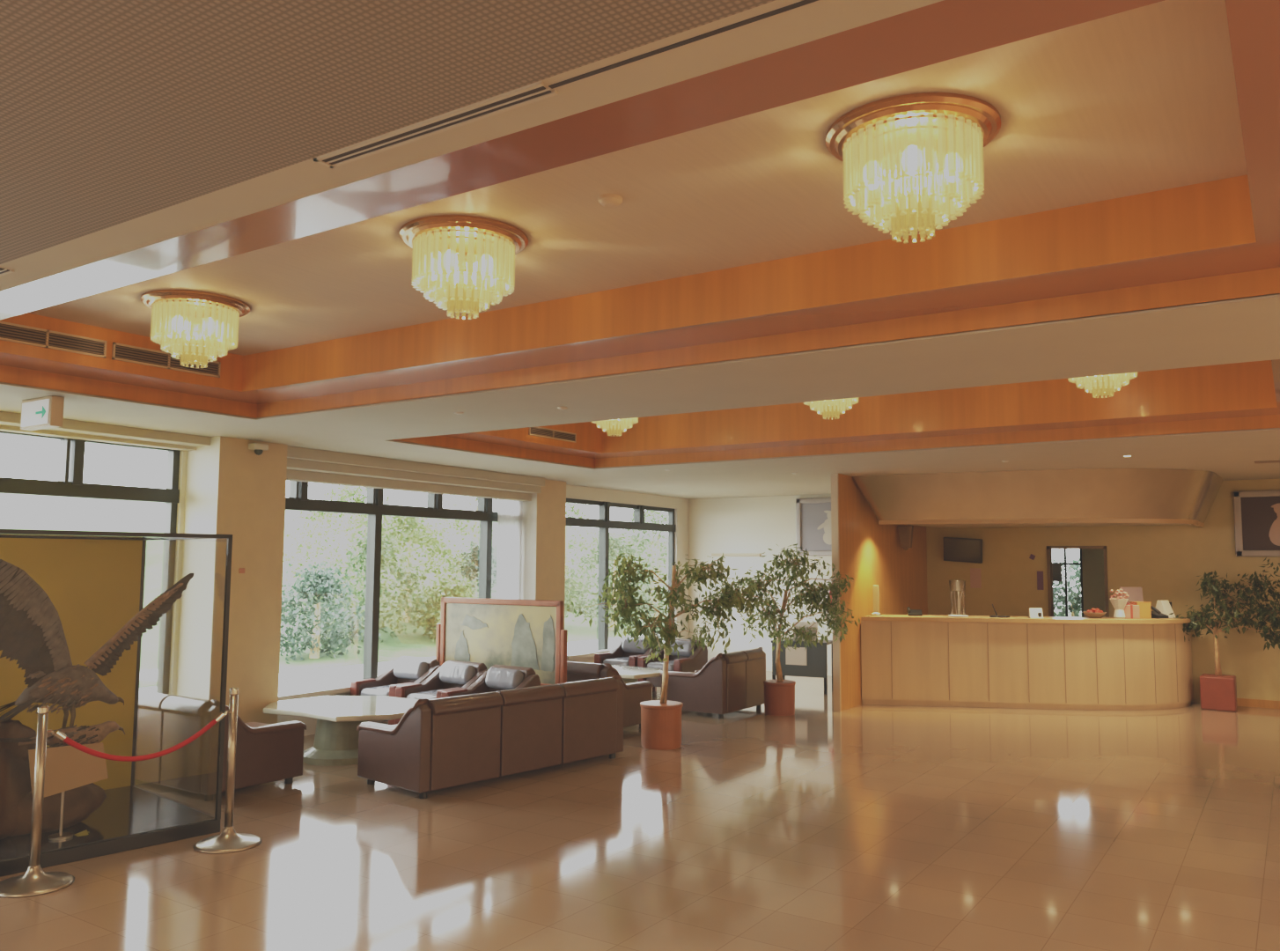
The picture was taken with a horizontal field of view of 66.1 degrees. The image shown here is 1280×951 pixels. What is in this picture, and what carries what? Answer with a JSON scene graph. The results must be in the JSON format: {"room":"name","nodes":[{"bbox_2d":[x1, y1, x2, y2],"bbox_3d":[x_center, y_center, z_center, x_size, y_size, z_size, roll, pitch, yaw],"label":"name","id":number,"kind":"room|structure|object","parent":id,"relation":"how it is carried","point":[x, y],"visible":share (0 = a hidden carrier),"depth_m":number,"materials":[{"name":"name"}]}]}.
{"room":"hotel lobby","nodes":[
{"label":"hotel lobby","id":0,"kind":"room"},
{"bbox_2d":[176,435,287,724],"bbox_3d":[-3.399,1.012,8.207,0.420,2.600,0.660,-3,-6,31],"label":"column","id":1,"kind":"structure","parent":0,"point":[231,489],"depth_m":8.03,"materials":[{"name":"paint"}]},
{"bbox_2d":[169,450,688,735],"bbox_3d":[-4.462,0.902,7.008,0.160,2.600,20.500,-3,-6,31],"label":"wall","id":2,"kind":"structure","parent":0,"point":[680,505],"depth_m":13.13,"materials":[{"name":"white paint"}]},
{"bbox_2d":[0,430,179,693],"bbox_3d":[-4.893,0.662,6.124,0.290,2.180,4.410,-3,-6,31],"label":"window","id":3,"kind":"structure","parent":2,"relation":"in","point":[69,482],"depth_m":7.69,"materials":[{"name":"brown metal"}]},
{"bbox_2d":[0,411,210,450],"bbox_3d":[-4.800,-0.433,6.102,0.301,0.100,4.600,-3,-6,31],"label":"window blind","id":4,"kind":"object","parent":2,"relation":"attached to","point":[10,422],"depth_m":7.37,"materials":[{"name":"beige fabric"}]},
{"bbox_2d":[278,480,498,700],"bbox_3d":[-2.389,1.086,10.262,0.290,2.080,3.620,-3,-6,31],"label":"window","id":5,"kind":"structure","parent":2,"relation":"in","point":[297,499],"depth_m":9.91,"materials":[{"name":"brown metal"}]},
{"bbox_2d":[286,445,544,500],"bbox_3d":[-2.267,0.025,10.226,0.360,0.270,3.800,-3,-6,31],"label":"window blind","id":6,"kind":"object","parent":2,"relation":"attached to","point":[305,465],"depth_m":9.88,"materials":[{"name":"beige fabric"}]},
{"bbox_2d":[496,499,522,599],"bbox_3d":[-1.542,1.394,11.580,0.058,2.405,0.510,-3,-6,31],"label":"sheer curtain","id":7,"kind":"object","parent":2,"relation":"hanging from","point":[510,511],"visible":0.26,"depth_m":11.60,"materials":[{"name":"white fabric"}]},
{"bbox_2d":[566,498,675,659],"bbox_3d":[-0.217,1.424,13.893,0.250,2.060,3.010,-3,-6,31],"label":"window","id":8,"kind":"structure","parent":2,"relation":"in","point":[604,523],"depth_m":13.56,"materials":[{"name":"brown metal"}]},
{"bbox_2d":[521,478,566,629],"bbox_3d":[-1.191,1.357,12.033,0.240,2.600,0.600,-3,-6,31],"label":"column","id":9,"kind":"structure","parent":0,"point":[543,517],"depth_m":11.91,"materials":[{"name":"paint"}]},
{"bbox_2d":[28,0,1247,355],"bbox_3d":[-0.755,-0.987,4.181,5.690,0.020,1.830,-3,-6,34],"label":"ceiling","id":10,"kind":"structure","parent":0,"point":[1143,99],"depth_m":3.50,"materials":[{"name":"paint"}]},
{"bbox_2d":[140,289,250,367],"bbox_3d":[-2.322,-0.737,5.139,0.524,0.332,0.524,-3,-6,34],"label":"chandelier","id":11,"kind":"object","parent":10,"relation":"hanging from","point":[198,327],"visible":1,"depth_m":5.01,"materials":[{"name":"beige glass"}]},
{"bbox_2d":[399,214,528,319],"bbox_3d":[-0.727,-0.821,4.057,0.524,0.332,0.524,-3,-6,34],"label":"chandelier","id":12,"kind":"object","parent":10,"relation":"hanging from","point":[464,263],"visible":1,"depth_m":3.93,"materials":[{"name":"beige glass"}]},
{"bbox_2d":[597,193,622,207],"bbox_3d":[-0.110,-1.006,3.626,0.090,0.030,0.090,-3,-6,34],"label":"smoke detector","id":13,"kind":"object","parent":10,"relation":"attached to","point":[606,200],"visible":1,"depth_m":3.60,"materials":[{"name":"beige"}]},
{"bbox_2d":[825,92,1000,243],"bbox_3d":[0.841,-0.900,3.041,0.524,0.332,0.524,-3,-6,34],"label":"chandelier","id":14,"kind":"object","parent":10,"relation":"hanging from","point":[912,162],"visible":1,"depth_m":2.90,"materials":[{"name":"yellow glass"}]},
{"bbox_2d":[0,670,1279,950],"bbox_3d":[1.483,2.085,4.609,13.800,0.100,21.600,-3,-6,34],"label":"floor","id":15,"kind":"structure","parent":0,"point":[863,827],"depth_m":5.50,"materials":[{"name":"tile"}]},
{"bbox_2d":[0,705,74,897],"bbox_3d":[-3.002,1.592,4.912,0.360,0.880,0.360,-3,-6,34],"label":"stanchion","id":16,"kind":"object","parent":15,"relation":"on","point":[34,881],"visible":1,"depth_m":4.88,"materials":[{"name":"silver metal"}]},
{"bbox_2d":[0,529,232,876],"bbox_3d":[-3.637,1.205,5.611,1.290,1.765,2.000,-4,-7,41],"label":"display case","id":17,"kind":"object","parent":15,"relation":"on","point":[95,584],"visible":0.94,"depth_m":6.38,"materials":[{"name":"glass"}]},
{"bbox_2d":[0,718,106,839],"bbox_3d":[-3.523,1.671,5.566,0.540,0.664,0.945,-3,-6,34],"label":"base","id":18,"kind":"object","parent":17,"relation":"on","point":[16,796],"visible":0.54,"depth_m":5.47,"materials":[{"name":"brown wood"}]},
{"bbox_2d":[0,720,125,747],"bbox_3d":[-3.271,1.580,5.593,0.149,0.305,0.690,-3,-6,34],"label":"branch","id":19,"kind":"object","parent":18,"relation":"on","point":[96,733],"visible":0.6,"depth_m":5.62,"materials":[{"name":"brown wood"}]},
{"bbox_2d":[0,559,194,728],"bbox_3d":[-3.353,0.996,5.692,0.348,1.101,1.387,-4,-7,42],"label":"eagle","id":20,"kind":"object","parent":18,"relation":"on","point":[32,633],"visible":0.91,"depth_m":5.65,"materials":[{"name":"brown"}]},
{"bbox_2d":[28,742,108,839],"bbox_3d":[-3.186,1.747,5.473,0.120,0.504,0.440,-3,-6,34],"label":"placard","id":21,"kind":"object","parent":17,"relation":"on","point":[67,768],"visible":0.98,"depth_m":5.46,"materials":[{"name":"brown wood"}]},
{"bbox_2d":[134,690,306,801],"bbox_3d":[-3.127,1.893,7.163,1.131,0.669,0.798,-3,-6,34],"label":"sofa","id":22,"kind":"object","parent":15,"relation":"on","point":[265,753],"visible":0.78,"depth_m":6.81,"materials":[{"name":"brown leather"}]},
{"bbox_2d":[193,687,261,853],"bbox_3d":[-2.340,1.659,5.633,0.360,0.880,0.360,-3,-6,34],"label":"stanchion","id":23,"kind":"object","parent":15,"relation":"on","point":[228,841],"visible":1,"depth_m":5.60,"materials":[{"name":"silver metal"}]},
{"bbox_2d":[52,711,224,761],"bbox_3d":[-2.670,1.423,5.290,0.034,0.213,0.879,-4,-7,42],"label":"rope","id":24,"kind":"object","parent":23,"relation":"hanging from","point":[58,734],"visible":1,"depth_m":5.25,"materials":[{"name":"red fabric"}]},
{"bbox_2d":[263,695,419,765],"bbox_3d":[-2.369,2.107,8.145,1.358,0.420,1.116,-3,-6,34],"label":"coffee table","id":25,"kind":"object","parent":15,"relation":"on","point":[335,743],"visible":0.74,"depth_m":7.88,"materials":[{"name":"stone"}]},
{"bbox_2d":[350,655,441,725],"bbox_3d":[-2.307,2.094,9.398,0.612,0.664,0.655,-3,-6,33],"label":"armchair","id":26,"kind":"object","parent":15,"relation":"on","point":[406,670],"visible":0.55,"depth_m":9.45,"materials":[{"name":"brown leather"}]},
{"bbox_2d":[360,684,392,696],"bbox_3d":[-2.346,2.078,9.338,0.398,0.139,0.480,-3,-6,33],"label":"seat cushion","id":27,"kind":"object","parent":26,"relation":"on","point":[366,689],"depth_m":9.20,"materials":[{"name":"grey leather"}]},
{"bbox_2d":[393,659,428,679],"bbox_3d":[-2.221,1.882,9.549,0.398,0.185,0.147,-3,-6,33],"label":"cushion","id":28,"kind":"object","parent":26,"relation":"on","point":[403,669],"depth_m":9.49,"materials":[{"name":"grey leather"}]},
{"bbox_2d":[394,660,488,724],"bbox_3d":[-1.795,2.068,9.058,0.612,0.664,0.655,-3,-6,34],"label":"armchair","id":29,"kind":"object","parent":15,"relation":"on","point":[452,674],"visible":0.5,"depth_m":9.12,"materials":[{"name":"brown leather"}]},
{"bbox_2d":[406,688,445,698],"bbox_3d":[-1.835,2.052,8.999,0.398,0.139,0.480,-3,-6,34],"label":"seat cushion","id":30,"kind":"object","parent":29,"relation":"on","point":[411,693],"depth_m":8.92,"materials":[{"name":"grey leather"}]},
{"bbox_2d":[439,662,475,684],"bbox_3d":[-1.707,1.856,9.208,0.398,0.185,0.147,-3,-6,34],"label":"cushion","id":31,"kind":"object","parent":29,"relation":"on","point":[450,673],"depth_m":9.15,"materials":[{"name":"grey leather"}]},
{"bbox_2d":[356,675,623,798],"bbox_3d":[-1.080,1.947,7.646,0.798,0.669,2.051,-4,-7,41],"label":"sofa","id":32,"kind":"object","parent":15,"relation":"on","point":[451,741],"visible":1,"depth_m":7.11,"materials":[{"name":"brown leather"}]},
{"bbox_2d":[441,664,540,698],"bbox_3d":[-1.305,2.038,8.685,0.612,0.664,0.655,-3,-6,35],"label":"armchair","id":33,"kind":"object","parent":15,"relation":"on","point":[498,677],"visible":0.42,"depth_m":8.77,"materials":[{"name":"brown leather"}]},
{"bbox_2d":[485,667,523,689],"bbox_3d":[-1.214,1.826,8.834,0.398,0.185,0.147,-3,-6,35],"label":"cushion","id":34,"kind":"object","parent":33,"relation":"on","point":[496,678],"depth_m":8.78,"materials":[{"name":"grey leather"}]},
{"bbox_2d":[435,596,567,685],"bbox_3d":[-1.358,1.815,9.474,1.570,1.245,0.334,-3,-6,31],"label":"screen","id":35,"kind":"object","parent":15,"relation":"on","point":[526,633],"visible":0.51,"depth_m":9.44,"materials":[{"name":"beige paper"}]},
{"bbox_2d":[566,661,653,728],"bbox_3d":[-0.670,2.131,9.745,1.391,0.669,0.798,-3,-6,34],"label":"sofa","id":36,"kind":"object","parent":15,"relation":"on","point":[634,693],"visible":0.18,"depth_m":9.31,"materials":[{"name":"brown leather"}]},
{"bbox_2d":[594,635,660,691],"bbox_3d":[-0.136,2.355,12.253,0.612,0.664,0.655,-3,-6,34],"label":"armchair","id":37,"kind":"object","parent":15,"relation":"on","point":[623,653],"visible":0.46,"depth_m":12.28,"materials":[{"name":"brown leather"}]},
{"bbox_2d":[603,656,629,665],"bbox_3d":[-0.176,2.339,12.194,0.398,0.139,0.480,-3,-6,34],"label":"seat cushion","id":38,"kind":"object","parent":37,"relation":"on","point":[613,660],"depth_m":12.04,"materials":[{"name":"grey leather"}]},
{"bbox_2d":[621,637,649,653],"bbox_3d":[-0.047,2.143,12.403,0.398,0.185,0.147,-3,-6,34],"label":"cushion","id":39,"kind":"object","parent":37,"relation":"on","point":[626,648],"depth_m":12.36,"materials":[{"name":"grey leather"}]},
{"bbox_2d":[611,664,662,683],"bbox_3d":[-0.243,2.355,10.852,1.066,0.420,0.818,-3,-6,34],"label":"coffee table","id":40,"kind":"object","parent":15,"relation":"on","point":[629,674],"visible":0.27,"depth_m":10.68,"materials":[{"name":"stone"}]},
{"bbox_2d":[566,537,766,750],"bbox_3d":[0.235,1.456,8.621,1.766,1.831,1.027,0,-5,4],"label":"potted ficus","id":41,"kind":"object","parent":15,"relation":"on","point":[660,719],"visible":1,"depth_m":8.68,"materials":[{"name":"green plant"}]},
{"bbox_2d":[640,699,682,750],"bbox_3d":[0.187,2.191,8.660,0.376,0.374,0.376,-3,-6,34],"label":"pot","id":42,"kind":"object","parent":41,"relation":"on","point":[660,719],"depth_m":8.51,"materials":[{"name":"orange ceramic"}]},
{"bbox_2d":[637,638,707,687],"bbox_3d":[0.406,2.327,11.894,0.612,0.664,0.655,-3,-6,36],"label":"armchair","id":43,"kind":"object","parent":15,"relation":"on","point":[687,661],"visible":0.38,"depth_m":11.80,"materials":[{"name":"brown leather"}]},
{"bbox_2d":[647,659,674,670],"bbox_3d":[0.363,2.311,11.836,0.398,0.139,0.480,-3,-6,36],"label":"seat cushion","id":44,"kind":"object","parent":43,"relation":"on","point":[656,663],"depth_m":11.69,"materials":[{"name":"grey leather"}]},
{"bbox_2d":[669,640,695,656],"bbox_3d":[0.499,2.115,12.041,0.398,0.185,0.147,-3,-6,36],"label":"cushion","id":45,"kind":"object","parent":43,"relation":"on","point":[686,651],"depth_m":11.96,"materials":[{"name":"grey leather"}]},
{"bbox_2d":[659,647,765,718],"bbox_3d":[0.827,2.228,10.762,0.798,0.669,1.031,-3,-6,34],"label":"sofa","id":46,"kind":"object","parent":15,"relation":"on","point":[732,681],"visible":0.97,"depth_m":10.36,"materials":[{"name":"brown leather"}]},
{"bbox_2d":[713,543,860,715],"bbox_3d":[1.560,1.647,10.650,1.556,1.818,0.878,-1,-5,19],"label":"potted ficus","id":47,"kind":"object","parent":15,"relation":"on","point":[779,694],"visible":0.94,"depth_m":10.56,"materials":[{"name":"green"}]},
{"bbox_2d":[763,679,795,715],"bbox_3d":[1.494,2.377,10.544,0.346,0.344,0.346,-3,-6,34],"label":"pot","id":48,"kind":"object","parent":47,"relation":"on","point":[779,695],"depth_m":10.41,"materials":[{"name":"brown ceramic"}]},
{"bbox_2d":[771,638,832,694],"bbox_3d":[2.069,2.401,12.435,0.720,0.630,0.460,-2,-5,26],"label":"table","id":49,"kind":"object","parent":15,"relation":"on","point":[801,661],"visible":0.7,"depth_m":12.23,"materials":[{"name":"grey"}]},
{"bbox_2d":[793,621,817,640],"bbox_3d":[2.078,1.958,12.361,0.340,0.239,0.072,-2,-5,26],"label":"holder","id":50,"kind":"object","parent":49,"relation":"on","point":[801,623],"visible":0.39,"depth_m":12.36,"materials":[{"name":"white paper"}]},
{"bbox_2d":[860,614,1193,710],"bbox_3d":[4.540,2.133,11.317,4.032,1.000,0.966,1,-5,-3],"label":"reception desk","id":51,"kind":"object","parent":15,"relation":"on","point":[1016,662],"depth_m":11.05,"materials":[{"name":"brown wood"}]},
{"bbox_2d":[948,580,968,617],"bbox_3d":[3.675,1.421,11.382,0.230,0.420,0.230,-3,-6,34],"label":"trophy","id":52,"kind":"object","parent":51,"relation":"on","point":[958,585],"visible":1,"depth_m":11.35,"materials":[{"name":"metal"}]},
{"bbox_2d":[860,614,1191,624],"bbox_3d":[4.543,1.657,11.358,4.032,0.045,0.965,1,-5,-3],"label":"countertop","id":53,"kind":"structure","parent":51,"relation":"on","point":[883,617],"depth_m":11.10,"materials":[{"name":"brown wood"}]},
{"bbox_2d":[1109,588,1128,618],"bbox_3d":[5.457,1.458,11.216,0.200,0.339,0.207,0,-5,7],"label":"bouquet","id":54,"kind":"object","parent":51,"relation":"on","point":[1119,603],"visible":1,"depth_m":11.16,"materials":[{"name":"pink plant"}]},
{"bbox_2d":[1119,587,1143,604],"bbox_3d":[5.750,1.480,11.514,0.260,0.350,0.120,0,-5,-1],"label":"display board","id":55,"kind":"object","parent":51,"relation":"on","point":[1135,593],"visible":0.45,"depth_m":11.51,"materials":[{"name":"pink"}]},
{"bbox_2d":[1123,601,1140,618],"bbox_3d":[5.609,1.537,11.259,0.170,0.190,0.124,-1,-5,14],"label":"gift box","id":56,"kind":"object","parent":51,"relation":"on","point":[1130,611],"visible":0.81,"depth_m":11.20,"materials":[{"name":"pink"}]},
{"bbox_2d":[1129,601,1151,617],"bbox_3d":[5.749,1.543,11.306,0.170,0.187,0.170,0,-5,-1],"label":"carton","id":57,"kind":"object","parent":51,"relation":"on","point":[1144,606],"visible":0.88,"depth_m":11.23,"materials":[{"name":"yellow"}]},
{"bbox_2d":[1155,600,1175,617],"bbox_3d":[6.108,1.551,11.441,0.180,0.200,0.188,3,-6,-26],"label":"holder","id":58,"kind":"object","parent":51,"relation":"on","point":[1165,606],"visible":0.75,"depth_m":11.40,"materials":[{"name":"plastic"}]},
{"bbox_2d":[1169,557,1279,711],"bbox_3d":[6.673,1.758,10.995,1.498,1.717,0.734,-3,-6,34],"label":"potted ficus","id":59,"kind":"object","parent":15,"relation":"on","point":[1217,691],"visible":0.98,"depth_m":10.99,"materials":[{"name":"green plant"}]},
{"bbox_2d":[1199,673,1237,711],"bbox_3d":[6.514,2.440,11.081,0.340,0.370,0.340,-3,-6,34],"label":"pot","id":60,"kind":"object","parent":59,"relation":"on","point":[1217,691],"depth_m":10.95,"materials":[{"name":"ceramic"}]},
{"bbox_2d":[0,0,1279,499],"bbox_3d":[1.498,-0.562,4.839,13.800,0.014,21.600,-3,-6,34],"label":"ceiling","id":61,"kind":"structure","parent":0,"point":[1247,329],"depth_m":2.49,"materials":[{"name":"beige paint"}]},
{"bbox_2d":[20,395,64,430],"bbox_3d":[-3.710,-0.384,6.098,0.380,0.185,0.084,-3,-6,34],"label":"exit sign","id":62,"kind":"object","parent":61,"relation":"hanging from","point":[47,412],"visible":1,"depth_m":6.02,"materials":[{"name":"beige plastic"}]},
{"bbox_2d":[313,80,558,168],"bbox_3d":[-0.487,-0.789,2.242,0.720,0.006,0.056,-3,-6,34],"label":"ceiling vent","id":63,"kind":"object","parent":61,"relation":"in","point":[536,91],"visible":1,"depth_m":2.21,"materials":[{"name":"beige metal"}]},
{"bbox_2d":[0,0,1279,418],"bbox_3d":[-0.759,-0.810,4.144,6.430,0.340,2.590,-3,-6,34],"label":"coffer","id":64,"kind":"object","parent":61,"relation":"attached to","point":[1219,239],"visible":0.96,"depth_m":3.86,"materials":[{"name":"orange wood"}]},
{"bbox_2d":[0,320,106,358],"bbox_3d":[-3.284,-0.756,5.452,0.013,0.100,0.650,-3,-6,34],"label":"grille","id":65,"kind":"object","parent":64,"relation":"attached to","point":[9,332],"visible":1,"depth_m":5.47,"materials":[{"name":"beige metal"}]},
{"bbox_2d":[111,342,220,377],"bbox_3d":[-2.891,-0.703,6.040,0.013,0.100,0.690,-3,-6,34],"label":"grille","id":66,"kind":"object","parent":64,"relation":"attached to","point":[121,352],"visible":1,"depth_m":5.97,"materials":[{"name":"beige metal"}]},
{"bbox_2d":[548,0,818,88],"bbox_3d":[1.375,-0.887,1.010,3.750,0.002,0.012,-3,-6,34],"label":"trim","id":67,"kind":"structure","parent":61,"relation":"attached to","point":[805,2],"depth_m":1.86,"materials":[{"name":"brown"}]},
{"bbox_2d":[391,359,1279,467],"bbox_3d":[1.436,-0.550,7.569,6.580,0.440,2.940,-3,-6,34],"label":"coffer","id":68,"kind":"object","parent":61,"relation":"attached to","point":[1246,395],"visible":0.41,"depth_m":8.28,"materials":[{"name":"orange wood"}]},
{"bbox_2d":[528,426,576,442],"bbox_3d":[-0.828,-0.395,9.398,0.013,0.090,0.710,-3,-6,34],"label":"grille","id":69,"kind":"object","parent":68,"relation":"attached to","point":[539,431],"visible":0.92,"depth_m":9.39,"materials":[{"name":"beige metal"}]},
{"bbox_2d":[852,468,1223,528],"bbox_3d":[4.641,0.306,11.386,3.529,0.543,2.710,-3,-6,34],"label":"hood","id":70,"kind":"object","parent":61,"relation":"hanging from","point":[1073,496],"visible":1,"depth_m":10.59,"materials":[{"name":"paint"}]},
{"bbox_2d":[897,525,913,550],"bbox_3d":[3.345,0.787,12.398,0.187,0.314,0.095,-3,-6,34],"label":"lamp","id":71,"kind":"object","parent":70,"relation":"hanging from","point":[905,532],"visible":1,"depth_m":12.37,"materials":[{"name":"brown"}]},
{"bbox_2d":[838,473,927,710],"bbox_3d":[3.030,1.392,12.140,0.060,2.600,3.100,-3,-6,34],"label":"wall partition","id":72,"kind":"structure","parent":0,"point":[872,553],"depth_m":11.55,"materials":[{"name":"brown wood"}]},
{"bbox_2d":[831,473,841,711],"bbox_3d":[2.160,1.274,10.845,0.080,2.600,0.030,-3,-6,34],"label":"trim","id":73,"kind":"structure","parent":72,"relation":"attached to","point":[834,477],"depth_m":10.85,"materials":[{"name":"beige"}]},
{"bbox_2d":[688,478,1279,702],"bbox_3d":[6.308,1.390,11.893,13.750,2.600,0.120,-3,-6,34],"label":"wall","id":74,"kind":"structure","parent":0,"point":[1164,561],"depth_m":12.68,"materials":[{"name":"beige paint"}]},
{"bbox_2d":[795,497,831,555],"bbox_3d":[2.742,0.737,14.219,1.050,0.840,0.030,-3,-6,34],"label":"framed picture","id":75,"kind":"object","parent":74,"relation":"attached to","point":[812,520],"visible":0.57,"depth_m":14.36,"materials":[{"name":"grey paper"}]},
{"bbox_2d":[943,537,982,563],"bbox_3d":[4.305,0.992,13.115,0.520,0.353,0.151,-3,-6,34],"label":"television","id":76,"kind":"object","parent":74,"relation":"attached to","point":[955,548],"visible":1,"depth_m":13.07,"materials":[{"name":"black plastic"}]},
{"bbox_2d":[970,567,981,588],"bbox_3d":[4.453,1.360,13.056,0.140,0.260,0.004,-3,-6,34],"label":"paper notice","id":77,"kind":"object","parent":74,"relation":"attached to","point":[975,579],"visible":1,"depth_m":13.05,"materials":[{"name":"brown"}]},
{"bbox_2d":[1046,545,1109,617],"bbox_3d":[5.524,1.809,12.372,0.700,1.840,0.150,-3,-6,34],"label":"door frame","id":78,"kind":"structure","parent":74,"relation":"in","point":[1050,597],"depth_m":12.50,"materials":[{"name":"brown wood"}]},
{"bbox_2d":[1232,489,1279,556],"bbox_3d":[7.288,0.543,11.201,0.900,0.760,0.030,-3,-6,34],"label":"framed picture","id":79,"kind":"object","parent":74,"relation":"attached to","point":[1258,532],"visible":1,"depth_m":11.33,"materials":[{"name":"silver metal"}]},
{"bbox_2d":[1236,698,1279,708],"bbox_3d":[9.281,2.480,9.727,6.500,0.090,0.015,-3,-6,34],"label":"baseboard","id":80,"kind":"structure","parent":74,"relation":"attached to","point":[1241,702],"depth_m":11.20,"materials":[{"name":"brown wood"}]},
{"bbox_2d":[1081,548,1105,617],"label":"door","id":81,"kind":"structure","parent":0,"point":[1092,559],"depth_m":13.92,"materials":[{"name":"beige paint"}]},
{"bbox_2d":[1051,548,1083,617],"bbox_3d":[6.077,1.693,14.130,0.530,1.380,0.080,-3,-6,34],"label":"window","id":82,"kind":"structure","parent":81,"relation":"in","point":[1056,566],"depth_m":14.11,"materials":[{"name":"brown metal"}]},
{"bbox_3d":[1.435,-0.778,7.602,5.840,0.020,2.160,-3,-6,34],"label":"ceiling","id":83,"kind":"structure","parent":0,"visible":0},
{"bbox_2d":[591,417,638,436],"bbox_3d":[-0.223,-0.517,8.686,0.524,0.332,0.524,-3,-6,34],"label":"chandelier","id":84,"kind":"object","parent":83,"relation":"hanging from","point":[618,426],"visible":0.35,"depth_m":8.61,"materials":[{"name":"beige glass"}]},
{"bbox_2d":[803,397,858,419],"bbox_3d":[1.467,-0.604,7.565,0.524,0.332,0.524,-3,-6,34],"label":"chandelier","id":85,"kind":"object","parent":83,"relation":"hanging from","point":[828,408],"visible":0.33,"depth_m":7.49,"materials":[{"name":"beige glass"}]},
{"bbox_2d":[1067,372,1137,397],"bbox_3d":[3.057,-0.686,6.510,0.524,0.332,0.524,-3,-6,34],"label":"chandelier","id":86,"kind":"object","parent":83,"relation":"hanging from","point":[1100,385],"visible":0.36,"depth_m":6.44,"materials":[{"name":"beige"}]},
{"label":"outside","id":87,"kind":"structure","parent":0,"visible":0},
{"bbox_2d":[139,595,1079,692],"bbox_3d":[-19.951,4.496,31.006,52.150,0.100,90.000,-3,-6,34],"label":"ground","id":88,"kind":"structure","parent":87,"point":[290,680],"depth_m":16.04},
{"bbox_2d":[279,559,382,663],"bbox_3d":[-5.877,2.562,18.320,2.373,2.043,2.200,0,-5,7],"label":"tree","id":89,"kind":"object","parent":88,"relation":"on","point":[320,587],"visible":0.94,"depth_m":18.03,"materials":[{"name":"green plant"}]},
{"bbox_2d":[412,571,494,641],"bbox_3d":[-4.020,2.891,21.245,1.933,1.651,1.989,5,-7,-42],"label":"shrub","id":90,"kind":"object","parent":88,"relation":"on","point":[448,590],"visible":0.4,"depth_m":21.07,"materials":[{"name":"green plant"}]},
{"bbox_2d":[565,529,666,630],"bbox_3d":[-0.714,2.721,25.582,2.808,2.720,2.936,2,-5,-23],"label":"shrub","id":91,"kind":"object","parent":88,"relation":"on","point":[618,542],"visible":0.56,"depth_m":25.36,"materials":[{"name":"green plant"}]},
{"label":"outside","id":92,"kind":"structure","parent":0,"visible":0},
{"bbox_3d":[17.189,3.864,21.725,19.700,0.100,24.350,-3,-6,34],"label":"ground","id":93,"kind":"structure","parent":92,"visible":0},
{"bbox_2d":[1051,557,1081,617],"bbox_3d":[6.703,2.193,15.133,1.870,1.966,1.109,-3,-6,34],"label":"shrub","id":94,"kind":"object","parent":93,"relation":"on","point":[1074,599],"visible":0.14,"depth_m":15.11,"materials":[{"name":"green plant"}]},
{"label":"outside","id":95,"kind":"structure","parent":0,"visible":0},
{"bbox_2d":[0,493,667,686],"bbox_3d":[-6.422,3.270,42.582,30.000,4.753,48.000,-3,-6,34],"label":"hillside","id":96,"kind":"structure","parent":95,"point":[17,511],"depth_m":34.75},
{"bbox_2d":[283,485,412,596],"bbox_3d":[-7.561,1.677,25.501,3.247,3.235,3.438,1,-5,-7],"label":"shrub","id":97,"kind":"object","parent":96,"relation":"on","point":[346,490],"visible":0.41,"depth_m":25.16,"materials":[{"name":"green plant"}]},
{"bbox_2d":[292,484,425,577],"bbox_3d":[-8.127,1.416,28.892,3.538,3.426,3.617,-1,-5,13],"label":"shrub","id":98,"kind":"object","parent":96,"relation":"on","point":[340,486],"visible":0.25,"depth_m":28.19,"materials":[{"name":"green plant"}]},
{"bbox_2d":[301,522,443,642],"bbox_3d":[-5.627,2.270,20.759,2.821,2.516,3.009,-4,-7,42],"label":"shrub","id":99,"kind":"object","parent":96,"relation":"on","point":[412,577],"visible":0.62,"depth_m":20.50,"materials":[{"name":"green plant"}]},
{"bbox_2d":[341,503,473,623],"bbox_3d":[-5.559,2.088,23.226,3.260,2.839,3.089,3,-6,-31],"label":"shrub","id":100,"kind":"object","parent":96,"relation":"on","point":[412,525],"visible":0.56,"depth_m":23.05,"materials":[{"name":"green plant"}]},
{"bbox_2d":[422,494,498,579],"bbox_3d":[-5.557,1.690,32.255,4.003,3.638,4.017,-3,-6,34],"label":"tree","id":101,"kind":"object","parent":96,"relation":"on","point":[462,529],"visible":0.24,"depth_m":31.75,"materials":[{"name":"green plant"}]},
{"bbox_2d":[434,537,497,598],"bbox_3d":[-3.762,2.635,23.517,2.506,2.300,2.510,5,-7,-44],"label":"shrub","id":102,"kind":"object","parent":96,"relation":"on","point":[474,557],"visible":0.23,"depth_m":23.32,"materials":[{"name":"green plant"}]},
{"bbox_2d":[564,564,586,620],"bbox_3d":[-2.463,2.880,25.034,2.226,2.139,2.216,1,-5,-4],"label":"shrub","id":103,"kind":"object","parent":96,"relation":"on","point":[571,607],"visible":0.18,"depth_m":24.70,"materials":[{"name":"green plant"}]},
{"bbox_2d":[565,502,621,595],"bbox_3d":[-2.449,2.168,31.586,3.629,3.462,3.866,-1,-5,17],"label":"tree","id":104,"kind":"object","parent":96,"relation":"on","point":[577,511],"visible":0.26,"depth_m":31.48,"materials":[{"name":"green plant"}]},
{"bbox_2d":[591,510,668,619],"bbox_3d":[0.326,2.558,28.547,3.537,3.253,3.198,2,-5,-13],"label":"shrub","id":105,"kind":"object","parent":96,"relation":"on","point":[658,536],"visible":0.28,"depth_m":28.41,"materials":[{"name":"green plant"}]},
{"bbox_2d":[594,508,668,604],"bbox_3d":[0.501,2.377,32.172,3.872,3.728,3.916,1,-5,-10],"label":"shrub","id":106,"kind":"object","parent":96,"relation":"on","point":[646,511],"visible":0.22,"depth_m":31.88,"materials":[{"name":"green plant"}]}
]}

